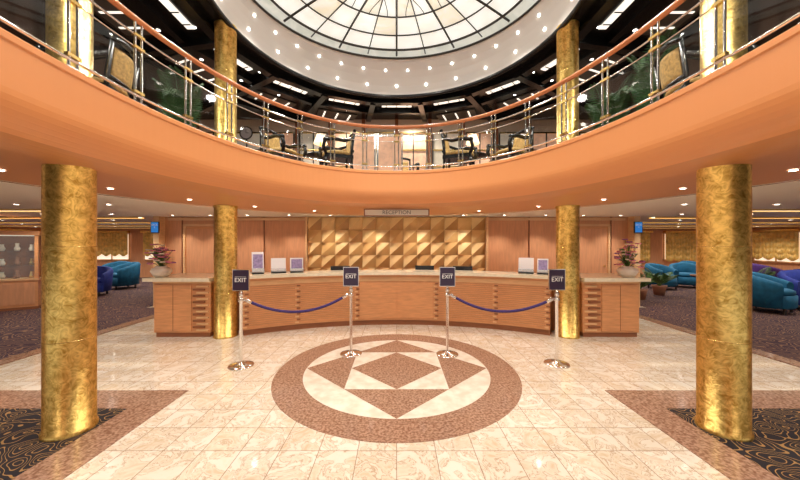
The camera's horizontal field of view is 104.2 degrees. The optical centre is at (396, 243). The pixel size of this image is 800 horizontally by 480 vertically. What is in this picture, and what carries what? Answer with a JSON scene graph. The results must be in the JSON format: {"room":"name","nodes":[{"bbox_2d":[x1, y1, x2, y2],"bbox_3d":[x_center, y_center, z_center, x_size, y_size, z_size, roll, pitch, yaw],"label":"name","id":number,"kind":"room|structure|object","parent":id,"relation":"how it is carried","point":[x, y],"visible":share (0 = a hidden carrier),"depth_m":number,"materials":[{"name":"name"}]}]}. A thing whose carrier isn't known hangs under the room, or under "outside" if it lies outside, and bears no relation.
{"room":"ship interior","nodes":[
{"label":"ship interior","id":0,"kind":"room"},
{"bbox_2d":[0,226,40,229],"bbox_3d":[-15.900,0.460,6.000,0.200,2.280,20.000,0,0,0],"label":"wall","id":1,"kind":"structure","parent":0,"point":[1,227],"depth_m":13.07,"materials":[{"name":"brown wood"}]},
{"bbox_3d":[-15.745,0.150,12.900,0.070,1.270,1.650,0,0,0],"label":"window","id":2,"kind":"structure","parent":1,"relation":"in","visible":0},
{"bbox_2d":[0,229,40,230],"bbox_3d":[-15.640,0.065,12.900,0.160,1.269,1.700,0,0,0],"label":"curtain","id":3,"kind":"object","parent":2,"relation":"hanging from","point":[0,229],"visible":0.02,"depth_m":12.68,"materials":[{"name":"gold metal"}]},
{"bbox_2d":[97,229,152,276],"bbox_3d":[-11.100,0.460,14.600,9.800,2.280,0.200,0,0,0],"label":"wall","id":4,"kind":"structure","parent":0,"point":[136,236],"depth_m":14.50,"materials":[{"name":"brown wood"}]},
{"bbox_2d":[97,233,130,259],"bbox_3d":[-13.200,0.150,14.445,1.650,1.270,0.070,0,0,0],"label":"window","id":5,"kind":"structure","parent":4,"relation":"in","point":[128,256],"depth_m":14.44,"materials":[{"name":"beige"}]},
{"bbox_2d":[97,231,129,255],"bbox_3d":[-13.200,0.015,14.340,1.700,1.169,0.160,0,0,0],"label":"curtain","id":6,"kind":"object","parent":5,"relation":"hanging from","point":[114,243],"visible":0.86,"depth_m":14.33,"materials":[{"name":"gold metal"}]},
{"bbox_2d":[143,254,152,259],"bbox_3d":[-10.900,0.150,14.445,1.650,1.270,0.070,0,0,0],"label":"window","id":7,"kind":"structure","parent":4,"relation":"in","point":[144,256],"depth_m":14.44,"materials":[{"name":"beige"}]},
{"bbox_2d":[140,231,152,255],"bbox_3d":[-10.900,0.015,14.340,1.700,1.169,0.160,0,0,0],"label":"curtain","id":8,"kind":"object","parent":7,"relation":"hanging from","point":[147,235],"visible":0.29,"depth_m":14.33,"materials":[{"name":"gold metal"}]},
{"bbox_2d":[196,119,595,168],"bbox_3d":[0.000,-2.490,9.473,16.000,2.540,0.255,0,0,0],"label":"wall","id":9,"kind":"structure","parent":0,"point":[540,125],"depth_m":9.40,"materials":[{"name":"paint"}]},
{"bbox_2d":[237,132,261,150],"bbox_3d":[-4.500,-2.550,9.365,0.860,1.580,0.070,0,0,0],"label":"window","id":10,"kind":"structure","parent":9,"relation":"in","point":[255,139],"depth_m":9.36,"materials":[{"name":"white glass"}]},
{"bbox_2d":[239,126,252,139],"bbox_3d":[-4.500,-3.300,9.303,0.400,0.400,0.033,0,0,0],"label":"wall clock","id":11,"kind":"object","parent":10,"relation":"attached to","point":[246,132],"visible":1,"depth_m":9.29,"materials":[{"name":"grey"}]},
{"bbox_2d":[266,132,294,150],"bbox_3d":[-3.500,-2.550,9.365,0.860,1.580,0.070,0,0,0],"label":"window","id":12,"kind":"structure","parent":9,"relation":"in","point":[289,136],"depth_m":9.36,"materials":[{"name":"clear glass"}]},
{"bbox_2d":[299,132,327,165],"bbox_3d":[-2.500,-2.550,9.365,0.860,1.580,0.070,0,0,0],"label":"window","id":13,"kind":"structure","parent":9,"relation":"in","point":[308,138],"depth_m":9.36,"materials":[{"name":"white glass"}]},
{"bbox_2d":[332,132,360,168],"bbox_3d":[-1.500,-2.550,9.365,0.860,1.580,0.070,0,0,0],"label":"window","id":14,"kind":"structure","parent":9,"relation":"in","point":[338,144],"depth_m":9.36,"materials":[{"name":"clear glass"}]},
{"bbox_2d":[367,132,393,169],"bbox_3d":[-0.500,-2.550,9.365,0.860,1.580,0.070,0,0,0],"label":"window","id":15,"kind":"structure","parent":9,"relation":"in","point":[380,133],"depth_m":9.36,"materials":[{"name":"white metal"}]},
{"bbox_2d":[399,132,427,169],"bbox_3d":[0.500,-2.550,9.365,0.860,1.580,0.070,0,0,0],"label":"window","id":16,"kind":"structure","parent":9,"relation":"in","point":[415,151],"depth_m":9.36,"materials":[{"name":"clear glass"}]},
{"bbox_2d":[432,132,460,168],"bbox_3d":[1.500,-2.550,9.365,0.860,1.580,0.070,0,0,0],"label":"window","id":17,"kind":"structure","parent":9,"relation":"in","point":[437,149],"depth_m":9.36,"materials":[{"name":"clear glass"}]},
{"bbox_2d":[465,132,493,165],"bbox_3d":[2.500,-2.550,9.365,0.860,1.580,0.070,0,0,0],"label":"window","id":18,"kind":"structure","parent":9,"relation":"in","point":[484,138],"depth_m":9.36,"materials":[{"name":"clear glass"}]},
{"bbox_2d":[499,132,527,151],"bbox_3d":[3.500,-2.550,9.365,0.860,1.580,0.070,0,0,0],"label":"window","id":19,"kind":"structure","parent":9,"relation":"in","point":[503,136],"depth_m":9.36,"materials":[{"name":"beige glass"}]},
{"bbox_2d":[532,132,555,150],"bbox_3d":[4.500,-2.550,9.365,0.860,1.580,0.070,0,0,0],"label":"window","id":20,"kind":"structure","parent":9,"relation":"in","point":[538,137],"depth_m":9.36,"materials":[{"name":"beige glass"}]},
{"bbox_2d":[214,0,578,94],"bbox_3d":[0.000,-4.075,5.000,5.680,0.750,5.700,0,0,0],"label":"ceiling","id":21,"kind":"structure","parent":0,"point":[326,68],"depth_m":6.91,"materials":[{"name":"white paint"}]},
{"bbox_2d":[252,0,540,59],"bbox_3d":[0.000,-4.496,5.000,5.479,0.309,4.877,0,0,0],"label":"skylight","id":22,"kind":"object","parent":21,"relation":"attached to","point":[377,29],"visible":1,"depth_m":6.32,"materials":[{"name":"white glass"}]},
{"bbox_2d":[248,14,545,86],"bbox_3d":[0.000,-4.079,5.000,5.640,0.330,5.609,0,0,-22],"label":"recessed light","id":23,"kind":"object","parent":21,"relation":"in","point":[254,15],"visible":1,"depth_m":6.96,"materials":[{"name":"white"}]},
{"bbox_2d":[153,216,639,306],"bbox_3d":[0.000,0.460,8.000,12.180,2.280,0.440,0,0,0],"label":"wall","id":24,"kind":"structure","parent":0,"point":[507,239],"depth_m":8.00,"materials":[{"name":"brown wood"}]},
{"bbox_2d":[151,222,159,232],"bbox_3d":[-6.020,-0.400,7.752,0.200,0.280,0.037,0,0,0],"label":"screen","id":25,"kind":"object","parent":24,"relation":"attached to","point":[155,226],"visible":1,"depth_m":7.74,"materials":[{"name":"blue"}]},
{"bbox_2d":[183,224,213,272],"bbox_3d":[-4.970,0.552,7.953,0.970,2.095,0.093,0,0,0],"label":"door","id":26,"kind":"structure","parent":24,"relation":"in","point":[198,239],"depth_m":7.95,"materials":[{"name":"brown wood"}]},
{"bbox_2d":[168,217,624,272],"bbox_3d":[0.000,0.460,7.980,11.700,2.280,0.050,0,0,0],"label":"trim","id":27,"kind":"structure","parent":24,"relation":"attached to","point":[182,218],"depth_m":7.95,"materials":[{"name":"brown wood"}]},
{"bbox_2d":[305,217,487,270],"bbox_3d":[0.000,0.465,7.880,4.610,2.270,0.200,0,0,0],"label":"tile panel","id":28,"kind":"object","parent":24,"relation":"attached to","point":[366,243],"visible":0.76,"depth_m":7.89,"materials":[{"name":"gold metal"}]},
{"bbox_2d":[580,224,609,272],"bbox_3d":[4.970,0.552,7.953,0.970,2.095,0.093,0,0,0],"label":"door","id":29,"kind":"structure","parent":24,"relation":"in","point":[594,238],"depth_m":7.95,"materials":[{"name":"brown wood"}]},
{"bbox_2d":[634,222,642,232],"bbox_3d":[6.020,-0.400,7.752,0.200,0.280,0.037,0,0,0],"label":"wall sign","id":30,"kind":"object","parent":24,"relation":"attached to","point":[638,226],"visible":1,"depth_m":7.74,"materials":[{"name":"blue plastic"}]},
{"bbox_2d":[0,306,799,479],"bbox_3d":[0.000,1.650,6.000,32.000,0.100,20.000,0,0,0],"label":"floor","id":31,"kind":"structure","parent":0,"point":[564,424],"depth_m":2.88,"materials":[{"name":"beige stone"}]},
{"bbox_2d":[0,408,126,479],"bbox_3d":[-5.600,1.596,0.500,6.000,0.008,5.000,0,0,0],"label":"carpet","id":32,"kind":"object","parent":31,"relation":"on","point":[21,448],"visible":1,"depth_m":2.51,"materials":[{"name":"black carpet"}]},
{"bbox_2d":[39,164,98,441],"bbox_3d":[-2.800,0.442,2.670,0.356,2.300,0.356,0,0,0],"label":"column","id":33,"kind":"structure","parent":32,"relation":"on","point":[68,192],"depth_m":2.54,"materials":[{"name":"gold metal"}]},
{"bbox_2d":[0,277,153,359],"bbox_3d":[-10.470,1.595,8.900,10.520,0.010,11.200,0,0,0],"label":"carpet","id":34,"kind":"object","parent":31,"relation":"on","point":[20,330],"visible":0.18,"depth_m":6.76,"materials":[{"name":"carpet"}]},
{"bbox_2d":[0,230,40,310],"bbox_3d":[-9.448,0.645,7.447,1.360,1.890,0.569,0,0,-34],"label":"display cabinet","id":35,"kind":"object","parent":34,"relation":"on","point":[20,251],"visible":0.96,"depth_m":7.59,"materials":[{"name":"brown wood"}]},
{"bbox_2d":[97,266,112,295],"bbox_3d":[-9.317,1.150,9.540,0.966,0.880,0.880,0,0,-23],"label":"armchair","id":36,"kind":"object","parent":34,"relation":"on","point":[104,273],"visible":0.39,"depth_m":9.54,"materials":[{"name":"blue fabric"}]},
{"bbox_2d":[102,261,128,267],"bbox_3d":[-11.009,1.150,12.243,0.966,0.880,0.880,0,0,-11],"label":"armchair","id":37,"kind":"object","parent":34,"relation":"on","point":[112,264],"visible":0.12,"depth_m":12.44,"materials":[{"name":"teal fabric"}]},
{"bbox_2d":[112,262,140,289],"bbox_3d":[-9.678,1.130,11.040,1.010,0.920,0.920,0,0,29],"label":"armchair","id":38,"kind":"object","parent":34,"relation":"on","point":[127,274],"visible":0.91,"depth_m":10.81,"materials":[{"name":"teal fabric"}]},
{"bbox_2d":[0,315,153,364],"bbox_3d":[-5.300,1.594,5.500,0.220,0.012,4.400,0,0,0],"label":"trim","id":39,"kind":"structure","parent":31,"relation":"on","point":[36,351],"depth_m":5.05,"materials":[{"name":"brown stone"}]},
{"bbox_2d":[0,390,188,479],"bbox_3d":[-5.430,1.597,0.690,6.340,0.006,5.380,0,0,0],"label":"trim","id":40,"kind":"structure","parent":31,"relation":"on","point":[141,405],"depth_m":2.80,"materials":[{"name":"brown stone"}]},
{"bbox_2d":[213,205,237,338],"bbox_3d":[-2.955,0.480,5.380,0.384,2.240,0.384,0,0,0],"label":"column","id":41,"kind":"structure","parent":31,"relation":"on","point":[225,216],"depth_m":5.22,"materials":[{"name":"gold metal"}]},
{"bbox_2d":[227,269,253,370],"bbox_3d":[-2.030,0.970,4.060,0.316,1.260,0.316,0,0,3],"label":"stanchion","id":42,"kind":"object","parent":31,"relation":"on","point":[240,277],"visible":1,"depth_m":4.04,"materials":[{"name":"silver metal"}]},
{"bbox_2d":[271,334,521,442],"bbox_3d":[0.000,1.598,3.980,2.980,0.004,2.980,0,0,0],"label":"medallion","id":43,"kind":"object","parent":31,"relation":"on","point":[398,390],"visible":0.99,"depth_m":3.42,"materials":[{"name":"brown stone"}]},
{"bbox_2d":[340,267,361,357],"bbox_3d":[-0.660,0.970,4.500,0.316,1.260,0.316,0,0,0],"label":"stanchion","id":44,"kind":"object","parent":43,"relation":"on","point":[350,274],"visible":1,"depth_m":4.49,"materials":[{"name":"silver metal"}]},
{"bbox_2d":[244,293,348,312],"bbox_3d":[-1.345,0.834,4.280,1.382,0.248,0.048,0,0,-18],"label":"rope","id":45,"kind":"object","parent":44,"relation":"hanging from","point":[247,300],"visible":1,"depth_m":4.25,"materials":[{"name":"blue fabric"}]},
{"bbox_2d":[436,267,457,357],"bbox_3d":[0.730,0.970,4.480,0.316,1.260,0.316,0,0,0],"label":"stanchion","id":46,"kind":"object","parent":43,"relation":"on","point":[446,274],"visible":1,"depth_m":4.47,"materials":[{"name":"silver metal"}]},
{"bbox_2d":[450,293,553,312],"bbox_3d":[1.425,0.834,4.300,1.379,0.248,0.048,0,0,15],"label":"rope","id":47,"kind":"object","parent":46,"relation":"attached to","point":[451,294],"visible":1,"depth_m":4.27,"materials":[{"name":"blue fabric"}]},
{"bbox_2d":[142,270,650,336],"bbox_3d":[0.000,1.077,6.035,8.540,1.045,1.630,0,0,0],"label":"reception desk","id":48,"kind":"object","parent":31,"relation":"on","point":[183,302],"visible":0.91,"depth_m":5.67,"materials":[{"name":"brown wood"}]},
{"bbox_2d":[144,244,175,276],"bbox_3d":[-4.118,0.296,5.426,0.462,0.576,0.457,0,0,0],"label":"flower arrangement","id":49,"kind":"object","parent":48,"relation":"on","point":[161,270],"visible":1,"depth_m":5.35,"materials":[{"name":"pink plant"}]},
{"bbox_2d":[252,252,263,273],"bbox_3d":[-2.521,0.356,5.652,0.200,0.398,0.146,0,0,-28],"label":"stand","id":50,"kind":"object","parent":48,"relation":"on","point":[257,257],"visible":1,"depth_m":5.65,"materials":[{"name":"white"}]},
{"bbox_2d":[271,258,285,273],"bbox_3d":[-2.207,0.415,5.813,0.260,0.279,0.136,0,0,-24],"label":"computer monitor","id":51,"kind":"object","parent":48,"relation":"on","point":[278,265],"visible":0.95,"depth_m":5.80,"materials":[{"name":"white"}]},
{"bbox_2d":[290,258,303,272],"bbox_3d":[-1.907,0.415,5.939,0.240,0.279,0.136,0,0,-21],"label":"computer monitor","id":52,"kind":"object","parent":48,"relation":"on","point":[296,264],"visible":1,"depth_m":5.92,"materials":[{"name":"white"}]},
{"bbox_2d":[331,266,349,269],"bbox_3d":[-1.196,0.669,6.594,0.400,0.380,0.160,0,0,-12],"label":"computer monitor","id":53,"kind":"object","parent":48,"relation":"on","point":[332,267],"visible":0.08,"depth_m":6.57,"materials":[{"name":"black"}]},
{"bbox_2d":[415,266,433,269],"bbox_3d":[0.601,0.669,6.689,0.400,0.380,0.160,0,0,6],"label":"computer monitor","id":54,"kind":"object","parent":48,"relation":"on","point":[416,267],"visible":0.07,"depth_m":6.67,"materials":[{"name":"black"}]},
{"bbox_2d":[453,266,472,270],"bbox_3d":[1.391,0.669,6.549,0.400,0.380,0.160,0,0,14],"label":"computer monitor","id":55,"kind":"object","parent":48,"relation":"on","point":[456,267],"visible":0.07,"depth_m":6.53,"materials":[{"name":"black"}]},
{"bbox_2d":[518,258,533,273],"bbox_3d":[2.383,0.411,5.729,0.260,0.289,0.136,0,0,27],"label":"stand","id":56,"kind":"object","parent":48,"relation":"on","point":[526,265],"visible":0.98,"depth_m":5.71,"materials":[{"name":"white"}]},
{"bbox_2d":[537,259,547,274],"bbox_3d":[2.629,0.415,5.598,0.180,0.279,0.136,0,0,30],"label":"stand","id":57,"kind":"object","parent":48,"relation":"on","point":[542,264],"visible":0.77,"depth_m":5.59,"materials":[{"name":"white"}]},
{"bbox_2d":[614,239,645,276],"bbox_3d":[4.039,0.252,5.408,0.470,0.665,0.461,0,0,-40],"label":"flower arrangement","id":58,"kind":"object","parent":48,"relation":"on","point":[627,270],"visible":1,"depth_m":5.35,"materials":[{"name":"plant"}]},
{"bbox_2d":[544,269,569,368],"bbox_3d":[2.120,0.970,4.120,0.316,1.260,0.316,0,0,-3],"label":"stanchion","id":59,"kind":"object","parent":31,"relation":"on","point":[556,277],"visible":1,"depth_m":4.10,"materials":[{"name":"silver metal"}]},
{"bbox_2d":[555,205,579,338],"bbox_3d":[2.955,0.480,5.380,0.384,2.240,0.384,0,0,0],"label":"column","id":60,"kind":"structure","parent":31,"relation":"on","point":[567,216],"depth_m":5.22,"materials":[{"name":"gold metal"}]},
{"bbox_2d":[605,390,799,479],"bbox_3d":[5.430,1.597,0.690,6.340,0.006,5.380,0,0,0],"label":"trim","id":61,"kind":"structure","parent":31,"relation":"on","point":[651,405],"depth_m":2.83,"materials":[{"name":"brown stone"}]},
{"bbox_2d":[639,284,799,361],"bbox_3d":[10.470,1.595,8.900,10.520,0.010,11.200,0,0,0],"label":"carpet","id":62,"kind":"object","parent":31,"relation":"on","point":[774,332],"visible":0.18,"depth_m":6.58,"materials":[{"name":"carpet"}]},
{"bbox_2d":[640,272,654,299],"bbox_3d":[6.950,1.184,8.925,0.747,0.812,0.727,0,0,0],"label":"potted plant","id":63,"kind":"object","parent":62,"relation":"on","point":[643,291],"visible":0.25,"depth_m":8.76,"materials":[{"name":"green plant"}]},
{"bbox_2d":[641,266,677,295],"bbox_3d":[8.100,1.146,9.625,0.867,0.888,0.840,0,0,29],"label":"potted plant","id":64,"kind":"object","parent":62,"relation":"on","point":[658,289],"visible":0.86,"depth_m":9.48,"materials":[{"name":"green plant"}]},
{"bbox_2d":[645,263,678,289],"bbox_3d":[9.287,1.150,10.942,0.966,0.880,0.880,0,0,-17],"label":"armchair","id":65,"kind":"object","parent":62,"relation":"on","point":[655,268],"visible":0.4,"depth_m":10.79,"materials":[{"name":"teal fabric"}]},
{"bbox_2d":[669,262,695,286],"bbox_3d":[10.525,1.150,11.336,0.966,0.880,0.880,0,0,34],"label":"armchair","id":66,"kind":"object","parent":62,"relation":"on","point":[685,269],"visible":0.46,"depth_m":11.32,"materials":[{"name":"teal fabric"}]},
{"bbox_2d":[752,263,781,276],"bbox_3d":[12.959,1.150,10.916,0.880,0.880,0.966,0,0,21],"label":"armchair","id":67,"kind":"object","parent":62,"relation":"on","point":[755,267],"visible":0.17,"depth_m":10.69,"materials":[{"name":"purple fabric"}]},
{"bbox_2d":[758,267,775,274],"bbox_3d":[10.590,1.139,9.185,0.832,0.902,0.809,0,0,-28],"label":"potted plant","id":68,"kind":"object","parent":62,"relation":"on","point":[768,268],"visible":0.12,"depth_m":9.07,"materials":[{"name":"green plant"}]},
{"bbox_2d":[752,271,797,314],"bbox_3d":[8.728,1.130,7.340,1.010,0.920,0.920,0,0,-29],"label":"armchair","id":69,"kind":"object","parent":62,"relation":"on","point":[768,291],"visible":0.8,"depth_m":7.02,"materials":[{"name":"teal fabric"}]},
{"bbox_2d":[776,270,799,304],"bbox_3d":[9.964,1.130,7.544,1.010,0.920,0.920,0,0,17],"label":"armchair","id":70,"kind":"object","parent":62,"relation":"on","point":[793,276],"visible":0.47,"depth_m":7.72,"materials":[{"name":"blue fabric"}]},
{"bbox_2d":[639,315,799,367],"bbox_3d":[5.300,1.594,5.500,0.220,0.012,4.400,0,0,0],"label":"trim","id":71,"kind":"structure","parent":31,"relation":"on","point":[755,351],"depth_m":4.57,"materials":[{"name":"brown stone"}]},
{"bbox_2d":[666,408,799,479],"bbox_3d":[5.600,1.596,0.500,6.000,0.008,5.000,0,0,0],"label":"carpet","id":72,"kind":"object","parent":31,"relation":"on","point":[775,447],"visible":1,"depth_m":2.51,"materials":[{"name":"black carpet"}]},
{"bbox_2d":[694,164,753,441],"bbox_3d":[2.800,0.442,2.670,0.356,2.300,0.356,0,0,0],"label":"column","id":73,"kind":"structure","parent":72,"relation":"on","point":[723,192],"depth_m":2.55,"materials":[{"name":"gold metal"}]},
{"bbox_2d":[0,0,799,119],"bbox_3d":[0.000,-3.770,2.800,16.000,0.060,13.600,0,0,0],"label":"ceiling","id":74,"kind":"structure","parent":0,"point":[28,15],"depth_m":5.74,"materials":[{"name":"black paint"}]},
{"bbox_2d":[39,0,753,122],"bbox_3d":[0.000,-3.670,3.632,14.151,0.140,11.414,0,0,0],"label":"ceiling beams","id":75,"kind":"structure","parent":74,"relation":"attached to","point":[198,45],"depth_m":6.71,"materials":[{"name":"black paint"}]},
{"bbox_2d":[93,0,699,120],"bbox_3d":[0.000,-3.720,4.928,9.652,0.029,9.156,0,0,0],"label":"cove","id":76,"kind":"object","parent":74,"relation":"attached to","point":[107,6],"visible":0.71,"depth_m":6.31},
{"bbox_2d":[208,0,585,98],"bbox_3d":[0.000,-3.700,5.000,5.770,0.090,5.790,0,0,0],"label":"trim","id":77,"kind":"structure","parent":74,"relation":"attached to","point":[580,3],"depth_m":6.48,"materials":[{"name":"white paint"}]},
{"bbox_2d":[109,25,684,111],"bbox_3d":[0.000,-3.734,4.640,10.309,0.008,9.100,0,0,0],"label":"recessed light","id":78,"kind":"object","parent":74,"relation":"in","point":[195,27],"visible":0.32,"depth_m":5.53,"materials":[{"name":"silver metal"}]},
{"bbox_2d":[0,179,799,228],"bbox_3d":[0.000,-0.705,6.000,32.000,0.050,20.000,0,0,0],"label":"ceiling","id":79,"kind":"structure","parent":0,"point":[787,194],"depth_m":6.25,"materials":[{"name":"beige paint"}]},
{"bbox_2d":[0,209,799,227],"bbox_3d":[0.000,-0.665,9.850,30.700,0.030,7.400,0,0,0],"label":"cove","id":80,"kind":"object","parent":79,"relation":"attached to","point":[1,210],"visible":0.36,"depth_m":8.19,"materials":[{"name":"beige"}]},
{"bbox_2d":[0,169,799,215],"bbox_3d":[0.000,-0.654,5.348,29.298,0.049,14.599,0,0,0],"label":"recessed light","id":81,"kind":"object","parent":79,"relation":"in","point":[1,170],"visible":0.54,"depth_m":5.33,"materials":[{"name":"silver metal"}]},
{"bbox_2d":[0,0,799,170],"bbox_3d":[0.000,-1.643,2.270,4.776,0.787,6.296,0,0,0],"label":"balcony railing","id":82,"kind":"object","parent":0,"point":[70,57],"depth_m":3.31,"materials":[{"name":"metal"}]},
{"bbox_2d":[640,229,695,276],"bbox_3d":[11.100,0.460,14.600,9.800,2.280,0.200,0,0,0],"label":"wall","id":83,"kind":"structure","parent":0,"point":[656,238],"depth_m":14.50,"materials":[{"name":"brown wood"}]},
{"bbox_2d":[663,233,691,259],"bbox_3d":[13.200,0.150,14.445,1.650,1.270,0.070,0,0,0],"label":"window","id":84,"kind":"structure","parent":83,"relation":"in","point":[663,233],"depth_m":14.41,"materials":[{"name":"beige"}]},
{"bbox_2d":[663,231,695,261],"bbox_3d":[13.200,0.140,14.340,1.700,1.419,0.160,0,0,0],"label":"curtain","id":85,"kind":"object","parent":84,"relation":"hanging from","point":[679,245],"visible":0.86,"depth_m":14.33,"materials":[{"name":"gold metal"}]},
{"bbox_3d":[10.900,0.150,14.445,1.650,1.270,0.070,0,0,0],"label":"window","id":86,"kind":"structure","parent":83,"relation":"in","visible":0},
{"bbox_2d":[640,231,652,261],"bbox_3d":[10.900,0.140,14.340,1.700,1.419,0.160,0,0,0],"label":"curtain","id":87,"kind":"object","parent":86,"relation":"hanging from","point":[645,236],"visible":0.34,"depth_m":14.33,"materials":[{"name":"gold metal"}]},
{"bbox_2d":[752,226,799,269],"bbox_3d":[15.900,0.460,6.000,0.200,2.280,20.000,0,0,0],"label":"wall","id":88,"kind":"structure","parent":0,"point":[783,266],"depth_m":12.80,"materials":[{"name":"brown wood"}]},
{"bbox_2d":[753,231,799,262],"bbox_3d":[15.745,0.150,12.900,0.070,1.270,1.650,0,0,0],"label":"window","id":89,"kind":"structure","parent":88,"relation":"in","point":[762,259],"depth_m":12.66,"materials":[{"name":"beige glass"}]},
{"bbox_2d":[752,229,799,260],"bbox_3d":[15.640,0.065,12.900,0.160,1.269,1.700,0,0,0],"label":"curtain","id":90,"kind":"object","parent":89,"relation":"hanging from","point":[779,244],"visible":1,"depth_m":12.81,"materials":[{"name":"gold metal"}]},
{"bbox_3d":[0.000,-1.170,2.800,16.000,0.100,13.600,0,0,0],"label":"floor","id":91,"kind":"structure","parent":0,"visible":0},
{"bbox_2d":[45,0,93,78],"bbox_3d":[-2.800,-2.480,2.670,0.308,2.520,0.308,0,0,0],"label":"column","id":92,"kind":"structure","parent":91,"relation":"on","point":[55,10],"depth_m":2.56,"materials":[{"name":"gold metal"}]},
{"bbox_2d":[34,36,139,98],"bbox_3d":[-3.287,-1.709,3.404,0.693,0.982,0.710,0,0,-16],"label":"armchair","id":93,"kind":"object","parent":91,"relation":"on","point":[119,67],"visible":0.38,"depth_m":3.34,"materials":[{"name":"black paint"}]},
{"bbox_2d":[152,65,203,127],"bbox_3d":[-3.168,-1.841,4.540,0.636,1.241,0.645,0,0,-45],"label":"potted palm","id":94,"kind":"object","parent":91,"relation":"on","point":[171,98],"visible":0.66,"depth_m":4.40,"materials":[{"name":"plant"}]},
{"bbox_2d":[214,20,236,143],"bbox_3d":[-2.955,-2.480,5.380,0.364,2.520,0.364,0,0,0],"label":"column","id":95,"kind":"structure","parent":91,"relation":"on","point":[225,37],"depth_m":5.24,"materials":[{"name":"gold metal"}]},
{"bbox_2d":[259,126,306,160],"bbox_3d":[-2.163,-1.709,5.855,0.693,0.982,0.710,0,0,21],"label":"armchair","id":96,"kind":"object","parent":91,"relation":"on","point":[275,139],"visible":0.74,"depth_m":5.74,"materials":[{"name":"black paint"}]},
{"bbox_2d":[306,152,322,164],"bbox_3d":[-1.650,-1.560,6.750,0.620,0.680,0.620,0,0,0],"label":"cocktail table","id":97,"kind":"object","parent":91,"relation":"on","point":[313,155],"visible":0.15,"depth_m":6.62,"materials":[{"name":"black paint"}]},
{"bbox_2d":[314,133,327,150],"bbox_3d":[-1.650,-2.130,6.750,0.300,0.460,0.300,0,0,0],"label":"table lamp","id":98,"kind":"object","parent":97,"relation":"on","point":[318,140],"visible":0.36,"depth_m":6.66,"materials":[{"name":"white fabric"}]},
{"bbox_2d":[317,129,355,168],"bbox_3d":[-1.137,-1.709,6.005,0.693,0.982,0.710,0,0,-21],"label":"armchair","id":99,"kind":"object","parent":91,"relation":"on","point":[347,156],"visible":0.87,"depth_m":5.84,"materials":[{"name":"black paint"}]},
{"bbox_2d":[350,134,375,169],"bbox_3d":[-0.750,-1.805,6.900,0.570,1.240,0.300,0,0,0],"label":"glass screen","id":100,"kind":"object","parent":91,"relation":"on","point":[371,146],"visible":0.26,"depth_m":6.88,"materials":[{"name":"pink glass"}]},
{"bbox_2d":[377,134,402,170],"bbox_3d":[-0.150,-1.805,6.900,0.570,1.240,0.300,0,0,0],"label":"glass screen","id":101,"kind":"object","parent":91,"relation":"on","point":[386,149],"visible":0.44,"depth_m":6.88,"materials":[{"name":"pink glass"}]},
{"bbox_2d":[0,23,799,214],"bbox_3d":[0.000,-0.943,2.270,8.118,0.615,9.640,0,0,0],"label":"balcony fascia","id":102,"kind":"object","parent":91,"relation":"attached to","point":[747,110],"visible":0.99,"depth_m":2.93,"materials":[{"name":"orange paint"}]},
{"bbox_2d":[364,209,428,215],"bbox_3d":[0.000,-0.569,5.716,1.200,0.137,0.037,0,0,0],"label":"hanging sign","id":103,"kind":"object","parent":102,"relation":"hanging from","point":[367,212],"visible":1,"depth_m":5.70,"materials":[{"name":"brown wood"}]},
{"bbox_2d":[403,157,419,169],"bbox_3d":[0.147,-1.709,7.613,0.710,0.982,0.693,0,0,-11],"label":"armchair","id":104,"kind":"object","parent":91,"relation":"on","point":[404,158],"visible":0.2,"depth_m":7.88,"materials":[{"name":"black paint"}]},
{"bbox_2d":[439,129,477,168],"bbox_3d":[1.187,-1.709,6.005,0.693,0.982,0.710,0,0,21],"label":"armchair","id":105,"kind":"object","parent":91,"relation":"on","point":[448,156],"visible":0.89,"depth_m":5.84,"materials":[{"name":"black paint"}]},
{"bbox_2d":[471,152,486,164],"bbox_3d":[1.650,-1.560,6.750,0.620,0.680,0.620,0,0,0],"label":"cocktail table","id":106,"kind":"object","parent":91,"relation":"on","point":[480,154],"visible":0.05,"depth_m":6.61,"materials":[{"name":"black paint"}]},
{"bbox_2d":[466,133,479,151],"bbox_3d":[1.650,-2.130,6.750,0.300,0.460,0.300,0,0,0],"label":"table lamp","id":107,"kind":"object","parent":106,"relation":"on","point":[475,138],"visible":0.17,"depth_m":6.67,"materials":[{"name":"white fabric"}]},
{"bbox_2d":[486,126,534,160],"bbox_3d":[2.163,-1.709,5.855,0.693,0.982,0.710,0,0,-21],"label":"armchair","id":108,"kind":"object","parent":91,"relation":"on","point":[518,140],"visible":0.72,"depth_m":5.74,"materials":[{"name":"black paint"}]},
{"bbox_2d":[556,20,579,143],"bbox_3d":[2.955,-2.480,5.380,0.364,2.520,0.364,0,0,0],"label":"column","id":109,"kind":"structure","parent":91,"relation":"on","point":[567,38],"depth_m":5.24,"materials":[{"name":"gold metal"}]},
{"bbox_2d":[584,73,634,129],"bbox_3d":[3.195,-1.827,4.692,0.631,1.214,0.645,0,0,0],"label":"potted palm","id":110,"kind":"object","parent":91,"relation":"on","point":[619,102],"visible":0.56,"depth_m":4.57,"materials":[{"name":"plant"}]},
{"bbox_2d":[626,29,679,110],"bbox_3d":[3.423,-1.920,4.091,0.628,1.399,0.636,0,0,0],"label":"potted palm","id":111,"kind":"object","parent":91,"relation":"on","point":[644,88],"visible":0.34,"depth_m":4.06,"materials":[{"name":"plant"}]},
{"bbox_2d":[653,36,758,98],"bbox_3d":[3.287,-1.709,3.404,0.693,0.982,0.710,0,0,16],"label":"armchair","id":112,"kind":"object","parent":91,"relation":"on","point":[674,68],"visible":0.34,"depth_m":3.34,"materials":[{"name":"black paint"}]},
{"bbox_2d":[700,0,747,78],"bbox_3d":[2.800,-2.480,2.670,0.308,2.520,0.308,0,0,0],"label":"column","id":113,"kind":"structure","parent":91,"relation":"on","point":[737,10],"depth_m":2.57,"materials":[{"name":"gold metal"}]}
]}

